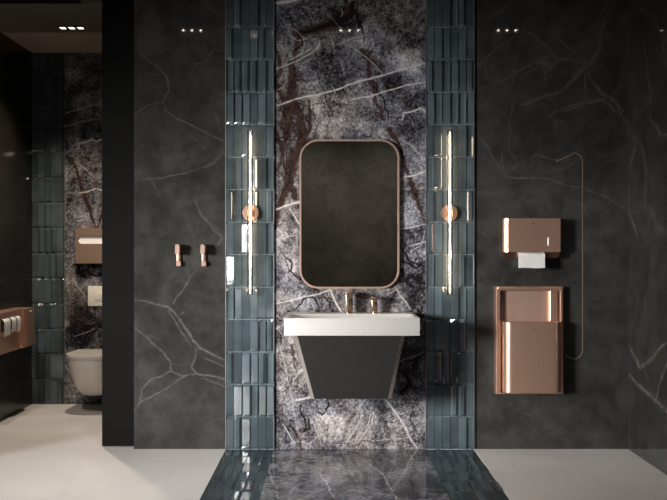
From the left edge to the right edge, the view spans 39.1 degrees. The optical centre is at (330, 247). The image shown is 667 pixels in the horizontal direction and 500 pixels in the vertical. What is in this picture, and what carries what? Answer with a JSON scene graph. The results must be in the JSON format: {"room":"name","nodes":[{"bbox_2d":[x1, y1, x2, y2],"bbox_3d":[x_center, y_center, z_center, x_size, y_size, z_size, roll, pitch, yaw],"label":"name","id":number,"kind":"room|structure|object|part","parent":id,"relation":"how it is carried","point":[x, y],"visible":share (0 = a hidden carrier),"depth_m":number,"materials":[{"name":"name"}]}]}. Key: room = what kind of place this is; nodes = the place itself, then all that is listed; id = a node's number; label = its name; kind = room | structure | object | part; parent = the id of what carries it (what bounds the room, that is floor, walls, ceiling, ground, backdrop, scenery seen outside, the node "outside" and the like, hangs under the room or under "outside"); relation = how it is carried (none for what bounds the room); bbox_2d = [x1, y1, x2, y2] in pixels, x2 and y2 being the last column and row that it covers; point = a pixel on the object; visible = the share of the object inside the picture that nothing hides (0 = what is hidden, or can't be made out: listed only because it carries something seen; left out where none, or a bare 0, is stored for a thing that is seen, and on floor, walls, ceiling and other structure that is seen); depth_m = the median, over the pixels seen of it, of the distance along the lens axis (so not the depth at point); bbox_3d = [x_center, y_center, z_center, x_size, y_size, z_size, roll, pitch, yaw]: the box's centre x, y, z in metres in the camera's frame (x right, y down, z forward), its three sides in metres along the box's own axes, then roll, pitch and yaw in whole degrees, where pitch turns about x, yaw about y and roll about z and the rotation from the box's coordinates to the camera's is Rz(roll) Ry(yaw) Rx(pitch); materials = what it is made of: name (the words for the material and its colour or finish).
{"room":"public restroom","nodes":[
{"label":"public restroom","id":0,"kind":"room"},
{"bbox_2d":[0,32,31,420],"bbox_3d":[-2.371,-0.150,6.131,0.150,2.700,2.463,0,0,0],"label":"wall","id":1,"kind":"structure","parent":0,"point":[15,60],"depth_m":6.80,"materials":[{"name":"black paint"}]},
{"bbox_2d":[0,307,33,354],"bbox_3d":[-2.227,0.569,6.455,0.136,0.274,0.810,0,0,0],"label":"dispenser","id":2,"kind":"object","parent":1,"relation":"attached to","point":[24,338],"visible":0.96,"depth_m":6.59,"materials":[{"name":"orange metal"}]},
{"bbox_2d":[2,318,10,336],"bbox_3d":[-2.167,0.530,6.258,0.018,0.116,0.135,0,0,-2],"label":"toilet paper","id":3,"kind":"object","parent":2,"relation":"hanging from","point":[7,323],"visible":1,"depth_m":6.26,"materials":[{"name":"white paper"}]},
{"bbox_2d":[10,317,15,331],"bbox_3d":[-2.172,0.522,6.405,0.018,0.100,0.100,0,0,-2],"label":"toilet paper","id":4,"kind":"object","parent":2,"relation":"hanging from","point":[13,319],"visible":1,"depth_m":6.40,"materials":[{"name":"white paper"}]},
{"bbox_2d":[15,316,20,331],"bbox_3d":[-2.176,0.527,6.518,0.018,0.110,0.085,0,0,-2],"label":"toilet paper","id":5,"kind":"object","parent":2,"relation":"hanging from","point":[18,317],"visible":1,"depth_m":6.51,"materials":[{"name":"white paper"}]},
{"bbox_2d":[32,53,64,403],"bbox_3d":[-2.171,-0.150,7.254,0.250,2.700,0.118,0,0,0],"label":"tiled wall","id":6,"kind":"structure","parent":0,"point":[48,69],"depth_m":7.20,"materials":[{"name":"blue tile"}]},
{"bbox_2d":[0,0,101,52],"bbox_3d":[-1.913,-1.550,2.857,7.673,0.100,9.013,0,0,0],"label":"ceiling","id":7,"kind":"structure","parent":0,"point":[14,18],"depth_m":6.32,"materials":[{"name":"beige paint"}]},
{"bbox_2d":[56,26,85,29],"bbox_3d":[-1.764,-1.495,6.370,0.180,0.010,0.090,0,0,0],"label":"recessed light","id":8,"kind":"object","parent":7,"relation":"in","point":[58,27],"visible":1,"depth_m":6.37,"materials":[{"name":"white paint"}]},
{"bbox_2d":[65,53,101,403],"bbox_3d":[-1.744,-0.150,7.288,0.604,2.700,0.150,0,0,0],"label":"wall","id":9,"kind":"structure","parent":0,"point":[83,71],"depth_m":7.21,"materials":[{"name":"stone"}]},
{"bbox_2d":[66,349,101,395],"bbox_3d":[-1.744,0.925,6.941,0.374,0.314,0.542,0,0,0],"label":"toilet","id":10,"kind":"object","parent":9,"relation":"attached to","point":[85,365],"visible":0.66,"depth_m":6.71,"materials":[{"name":"white ceramic"}]},
{"bbox_3d":[-1.744,0.791,6.898,0.368,0.013,0.450,0,0,0],"label":"seat","id":11,"kind":"part","parent":10,"relation":"part of","materials":[{"name":"white ceramic"}]},
{"bbox_3d":[-1.744,0.775,6.896,0.374,0.016,0.453,0,0,0],"label":"lid","id":12,"kind":"part","parent":10,"relation":"part of","materials":[{"name":"white ceramic"}]},
{"bbox_2d":[75,228,101,263],"bbox_3d":[-1.744,-0.017,7.187,0.422,0.275,0.052,0,0,0],"label":"dispenser","id":13,"kind":"object","parent":9,"relation":"attached to","point":[84,253],"visible":0.5,"depth_m":7.16,"materials":[{"name":"brown metal"}]},
{"bbox_2d":[78,236,101,243],"bbox_3d":[-1.744,-0.062,7.186,0.374,0.059,0.026,0,0,0],"label":"toilet paper","id":14,"kind":"object","parent":13,"relation":"in","point":[82,239],"visible":0.48,"depth_m":7.17,"materials":[{"name":"white paper"}]},
{"bbox_2d":[88,286,101,305],"bbox_3d":[-1.744,0.369,7.205,0.245,0.154,0.014,0,0,0],"label":"flush plate","id":15,"kind":"object","parent":9,"relation":"attached to","point":[94,292],"visible":0.36,"depth_m":7.20,"materials":[{"name":"beige plastic"}]},
{"bbox_2d":[200,449,273,499],"bbox_3d":[-0.484,1.252,2.050,0.287,0.108,7.100,0,0,0],"label":"floor","id":16,"kind":"structure","parent":0,"point":[240,474],"depth_m":4.93,"materials":[{"name":"blue tile"}]},
{"bbox_2d":[0,404,666,499],"bbox_3d":[-1.913,1.250,2.857,7.673,0.100,9.013,0,0,0],"label":"floor","id":17,"kind":"structure","parent":0,"point":[48,451],"depth_m":5.06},
{"bbox_2d":[226,0,473,448],"bbox_3d":[0.113,-0.150,5.641,1.481,2.700,0.118,0,0,0],"label":"tiled wall","id":18,"kind":"structure","parent":0,"point":[450,23],"depth_m":5.59,"materials":[{"name":"blue tile"}]},
{"bbox_2d":[225,0,225,448],"bbox_3d":[-0.627,-0.152,5.598,0.004,2.694,0.024,0,0,0],"label":"trim","id":19,"kind":"structure","parent":18,"relation":"attached to","point":[225,0],"depth_m":5.59,"materials":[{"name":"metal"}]},
{"bbox_2d":[242,129,258,294],"bbox_3d":[-0.477,-0.209,5.555,0.098,0.977,0.077,0,0,0],"label":"wall sconce","id":20,"kind":"object","parent":18,"relation":"attached to","point":[250,212],"visible":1,"depth_m":5.54,"materials":[{"name":"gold metal"}]},
{"bbox_3d":[-0.477,-0.209,5.534,0.005,0.956,0.005,0,0,-15],"label":"light rod","id":21,"kind":"part","parent":20,"relation":"part of","materials":[{"name":"white glass"}]},
{"bbox_2d":[273,0,273,448],"bbox_3d":[-0.340,-0.152,5.598,0.004,2.694,0.024,0,0,0],"label":"trim","id":22,"kind":"structure","parent":18,"relation":"attached to","point":[273,0],"depth_m":5.59,"materials":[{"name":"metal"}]},
{"bbox_2d":[426,25,426,448],"bbox_3d":[0.567,-0.152,5.598,0.004,2.694,0.024,0,0,0],"label":"trim","id":23,"kind":"structure","parent":18,"relation":"attached to","point":[426,25],"depth_m":5.59,"materials":[{"name":"tile"}]},
{"bbox_2d":[441,129,457,294],"bbox_3d":[0.702,-0.209,5.555,0.098,0.977,0.077,0,0,0],"label":"wall sconce","id":24,"kind":"object","parent":18,"relation":"attached to","point":[448,212],"visible":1,"depth_m":5.54,"materials":[{"name":"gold metal"}]},
{"bbox_2d":[474,0,474,448],"bbox_3d":[0.854,-0.152,5.598,0.004,2.694,0.024,0,0,0],"label":"trim","id":25,"kind":"structure","parent":18,"relation":"attached to","point":[474,0],"depth_m":5.59,"materials":[{"name":"metal"}]},
{"bbox_2d":[134,0,627,448],"bbox_3d":[0.298,-0.150,5.675,2.949,2.700,0.150,0,0,0],"label":"wall","id":26,"kind":"structure","parent":0,"point":[551,76],"depth_m":5.60,"materials":[{"name":"stone"}]},
{"bbox_2d":[174,244,180,266],"bbox_3d":[-0.906,0.044,5.563,0.053,0.132,0.074,0,0,0],"label":"coat hook","id":27,"kind":"object","parent":26,"relation":"attached to","point":[177,246],"visible":1,"depth_m":5.57,"materials":[{"name":"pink metal"}]},
{"bbox_3d":[-0.906,0.045,5.594,0.027,0.131,0.012,0,0,0],"label":"plate","id":28,"kind":"part","parent":27,"relation":"part of","materials":[{"name":"orange metal"}]},
{"bbox_2d":[200,244,205,266],"bbox_3d":[-0.756,0.044,5.563,0.053,0.132,0.074,0,0,0],"label":"coat hook","id":29,"kind":"object","parent":26,"relation":"attached to","point":[203,246],"visible":1,"depth_m":5.56,"materials":[{"name":"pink metal"}]},
{"bbox_3d":[-0.756,0.045,5.594,0.027,0.131,0.012,0,0,0],"label":"plate","id":30,"kind":"part","parent":29,"relation":"part of","materials":[{"name":"orange metal"}]},
{"bbox_2d":[299,139,399,288],"bbox_3d":[0.110,-0.202,5.585,0.594,0.886,0.030,0,0,0],"label":"wall mirror","id":31,"kind":"object","parent":26,"relation":"attached to","point":[349,189],"visible":1,"depth_m":5.58,"materials":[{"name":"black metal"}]},
{"bbox_2d":[294,336,404,398],"bbox_3d":[0.101,0.654,5.373,0.613,0.348,0.452,0,0,0],"label":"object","id":32,"kind":"object","parent":26,"relation":"attached to","point":[334,367],"visible":0.94,"depth_m":5.15,"materials":[{"name":"grey paint"}]},
{"bbox_2d":[284,312,419,335],"bbox_3d":[0.115,0.431,5.364,0.744,0.096,0.469,0,0,0],"label":"washbasin","id":33,"kind":"object","parent":32,"relation":"in","point":[295,323],"visible":0.99,"depth_m":5.13,"materials":[{"name":"white ceramic"}]},
{"bbox_2d":[344,291,353,312],"bbox_3d":[0.108,0.318,5.487,0.058,0.130,0.134,0,0,0],"label":"faucet","id":34,"kind":"object","parent":33,"relation":"on","point":[349,295],"visible":1,"depth_m":5.51,"materials":[{"name":"brown metal"}]},
{"bbox_2d":[370,296,378,312],"bbox_3d":[0.256,0.334,5.509,0.049,0.100,0.080,0,0,0],"label":"faucet control","id":35,"kind":"object","parent":33,"relation":"on","point":[374,298],"visible":1,"depth_m":5.51,"materials":[{"name":"brown metal"}]},
{"bbox_2d":[495,286,562,393],"bbox_3d":[1.175,0.547,5.537,0.398,0.637,0.126,0,0,0],"label":"waste bin","id":36,"kind":"object","parent":26,"relation":"attached to","point":[528,319],"visible":1,"depth_m":5.48,"materials":[{"name":"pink metal"}]},
{"bbox_2d":[502,218,560,257],"bbox_3d":[1.183,-0.057,5.547,0.333,0.234,0.106,0,0,0],"label":"paper towel dispenser","id":37,"kind":"object","parent":26,"relation":"attached to","point":[518,234],"visible":0.99,"depth_m":5.50,"materials":[{"name":"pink metal"}]},
{"bbox_2d":[517,252,544,267],"bbox_3d":[1.175,0.068,5.518,0.156,0.101,0.058,0,0,0],"label":"paper towel","id":38,"kind":"object","parent":37,"relation":"in","point":[525,259],"visible":1,"depth_m":5.49,"materials":[{"name":"white paper"}]},
{"bbox_2d":[556,153,582,359],"bbox_3d":[1.423,0.048,5.601,0.163,1.236,0.005,0,0,0],"label":"trim","id":39,"kind":"structure","parent":26,"relation":"attached to","point":[572,153],"depth_m":5.60,"materials":[{"name":"orange metal"}]},
{"bbox_2d":[427,449,508,499],"bbox_3d":[0.710,1.252,2.050,0.287,0.108,7.100,0,0,0],"label":"floor","id":40,"kind":"structure","parent":0,"point":[463,475],"depth_m":4.93,"materials":[{"name":"blue tile"}]},
{"bbox_2d":[628,0,666,474],"bbox_3d":[1.848,-0.150,2.125,0.150,2.700,7.250,0,0,0],"label":"wall","id":41,"kind":"structure","parent":0,"point":[647,19],"depth_m":5.27,"materials":[{"name":"stone"}]},
{"bbox_3d":[-1.165,-0.150,6.556,0.050,2.700,1.613,0,0,0],"label":"wall","id":42,"kind":"structure","parent":0,"visible":0},
{"bbox_2d":[102,0,133,445],"bbox_3d":[-1.279,-0.153,5.705,0.206,2.694,0.090,0,0,0],"label":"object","id":43,"kind":"structure","parent":42,"relation":"attached to","point":[117,15],"depth_m":5.66,"materials":[{"name":"black paint"}]}
]}

